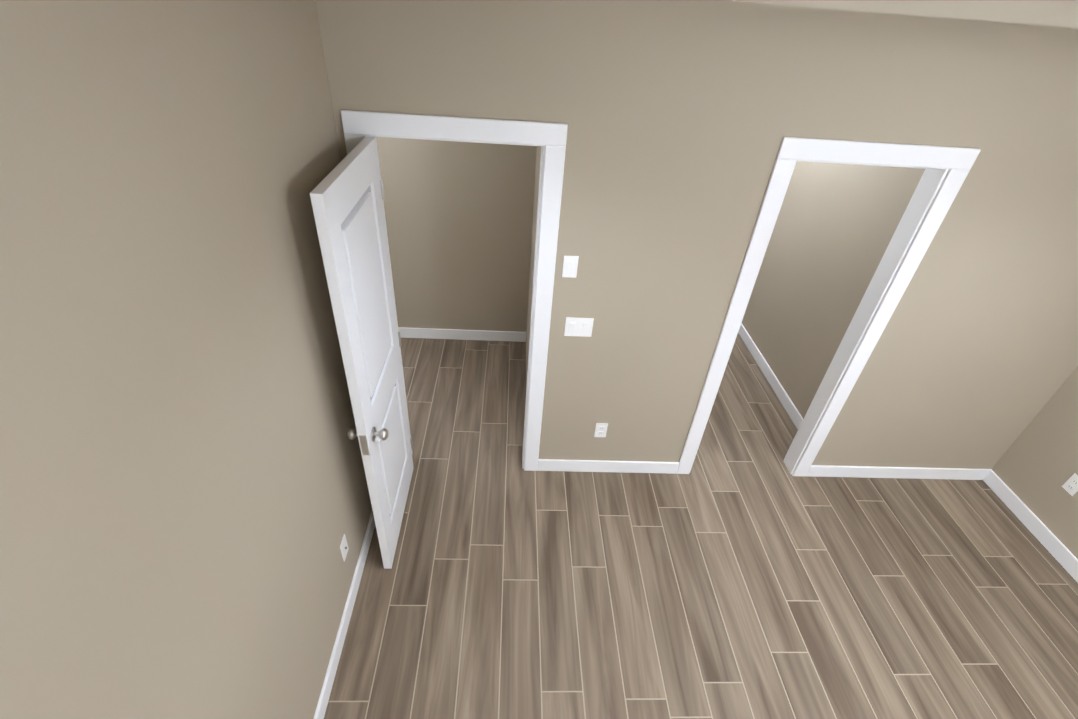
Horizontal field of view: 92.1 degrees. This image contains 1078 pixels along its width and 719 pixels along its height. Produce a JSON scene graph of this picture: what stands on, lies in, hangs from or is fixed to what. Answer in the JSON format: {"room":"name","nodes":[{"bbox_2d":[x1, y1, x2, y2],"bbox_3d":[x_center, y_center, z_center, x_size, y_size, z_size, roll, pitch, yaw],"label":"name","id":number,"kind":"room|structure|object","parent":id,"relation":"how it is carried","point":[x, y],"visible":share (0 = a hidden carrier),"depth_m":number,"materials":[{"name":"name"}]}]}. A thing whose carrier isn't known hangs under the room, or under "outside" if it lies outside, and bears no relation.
{"room":"empty bedroom","nodes":[
{"label":"empty bedroom","id":0,"kind":"room"},
{"bbox_2d":[0,0,371,718],"bbox_3d":[-0.879,0.957,0.607,0.120,2.835,5.020,2,36,-3],"label":"wall","id":1,"kind":"structure","parent":0,"point":[184,500],"depth_m":1.15,"materials":[{"name":"paint"}]},
{"bbox_2d":[313,510,374,718],"bbox_3d":[-0.894,2.062,1.415,0.020,0.100,4.780,2,36,-3],"label":"baseboard","id":2,"kind":"structure","parent":1,"relation":"attached to","point":[323,700],"depth_m":2.47,"materials":[{"name":"white wood"}]},
{"bbox_2d":[340,534,348,561],"bbox_3d":[-0.919,0.895,2.469,0.016,0.116,0.072,2,36,-3],"label":"electrical outlet","id":3,"kind":"object","parent":1,"relation":"attached to","point":[344,548],"visible":0.98,"depth_m":2.46,"materials":[{"name":"white plastic"}]},
{"bbox_2d":[376,137,536,331],"bbox_3d":[-0.689,-1.794,4.612,1.250,2.585,1.920,2,36,-3],"label":"wall block","id":4,"kind":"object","parent":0,"point":[459,217],"visible":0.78,"depth_m":4.01,"materials":[{"name":"paint"}]},
{"bbox_2d":[398,327,525,341],"bbox_3d":[-0.738,-0.221,4.562,1.250,0.100,0.016,2,36,-3],"label":"baseboard","id":5,"kind":"structure","parent":4,"relation":"attached to","point":[431,333],"depth_m":4.56,"materials":[{"name":"white wood"}]},
{"bbox_2d":[526,146,540,385],"bbox_3d":[0.025,-1.137,3.786,0.120,2.585,2.530,2,36,-3],"label":"wall","id":6,"kind":"structure","parent":0,"point":[536,186],"depth_m":3.74,"materials":[{"name":"paint"}]},
{"bbox_2d":[316,0,1077,468],"bbox_3d":[1.142,-0.419,2.707,4.070,2.835,0.120,2,36,-3],"label":"wall","id":7,"kind":"structure","parent":0,"point":[682,118],"depth_m":2.30,"materials":[{"name":"paint"}]},
{"bbox_2d":[310,137,413,568],"bbox_3d":[-0.757,0.093,2.480,0.176,2.020,0.721,2,36,-3],"label":"bedroom door","id":8,"kind":"structure","parent":7,"relation":"in","point":[347,196],"depth_m":2.20,"materials":[{"name":"white wood"}]},
{"bbox_2d":[562,255,578,277],"bbox_3d":[0.154,-0.456,2.564,0.072,0.116,0.011,2,36,-3],"label":"thermostat","id":9,"kind":"object","parent":7,"relation":"attached to","point":[570,265],"visible":1,"depth_m":2.56,"materials":[{"name":"white plastic"}]},
{"bbox_2d":[564,317,593,336],"bbox_3d":[0.213,-0.171,2.775,0.148,0.116,0.011,2,36,-3],"label":"light switch","id":10,"kind":"object","parent":7,"relation":"attached to","point":[582,327],"visible":1,"depth_m":2.77,"materials":[{"name":"white"}]},
{"bbox_2d":[594,423,607,436],"bbox_3d":[0.386,0.440,3.229,0.072,0.116,0.008,2,36,-3],"label":"electrical outlet","id":11,"kind":"object","parent":7,"relation":"attached to","point":[600,429],"visible":1,"depth_m":3.23,"materials":[{"name":"white plastic"}]},
{"bbox_2d":[537,459,678,473],"bbox_3d":[0.456,0.703,3.420,0.930,0.100,0.016,2,36,-3],"label":"baseboard","id":12,"kind":"structure","parent":7,"relation":"attached to","point":[543,464],"depth_m":3.41,"materials":[{"name":"white wood"}]},
{"bbox_2d":[806,465,992,479],"bbox_3d":[2.439,0.770,3.538,1.265,0.100,0.016,2,36,-3],"label":"baseboard","id":13,"kind":"structure","parent":7,"relation":"attached to","point":[815,470],"depth_m":3.53,"materials":[{"name":"white wood"}]},
{"bbox_2d":[324,333,1077,718],"bbox_3d":[-0.729,0.728,3.432,8.300,0.100,10.400,2,36,-3],"label":"floor","id":14,"kind":"structure","parent":0,"point":[738,571],"depth_m":2.82,"materials":[{"name":"brown wood"}]},
{"bbox_2d":[741,161,924,418],"bbox_3d":[2.038,-1.738,4.823,0.120,2.585,4.800,2,36,-3],"label":"wall","id":15,"kind":"structure","parent":0,"point":[835,226],"depth_m":3.73,"materials":[{"name":"paint"}]},
{"bbox_2d":[738,323,802,428],"bbox_3d":[1.895,-0.703,5.501,0.016,0.100,4.680,2,36,-3],"label":"baseboard","id":16,"kind":"structure","parent":15,"relation":"attached to","point":[792,411],"depth_m":4.31,"materials":[{"name":"white wood"}]},
{"bbox_2d":[721,0,1077,27],"bbox_3d":[1.291,-0.016,-0.029,4.070,0.250,4.780,2,36,-3],"label":"ceiling","id":17,"kind":"structure","parent":0,"point":[1063,13],"depth_m":1.66,"materials":[{"name":"paint"}]},
{"bbox_2d":[992,366,1077,558],"bbox_3d":[3.301,1.097,0.854,0.120,2.835,5.020,2,36,-3],"label":"wall","id":18,"kind":"structure","parent":0,"point":[1035,468],"depth_m":3.16,"materials":[{"name":"paint"}]},
{"bbox_2d":[981,471,1077,582],"bbox_3d":[3.146,2.198,1.654,0.020,0.100,4.780,2,36,-3],"label":"baseboard","id":19,"kind":"structure","parent":18,"relation":"attached to","point":[1049,541],"depth_m":3.24,"materials":[{"name":"white wood"}]},
{"bbox_2d":[1062,473,1077,495],"bbox_3d":[3.119,0.731,3.034,0.008,0.116,0.072,2,36,-3],"label":"electrical outlet","id":20,"kind":"object","parent":18,"relation":"attached to","point":[1070,485],"visible":1,"depth_m":3.04,"materials":[{"name":"white plastic"}]}
]}

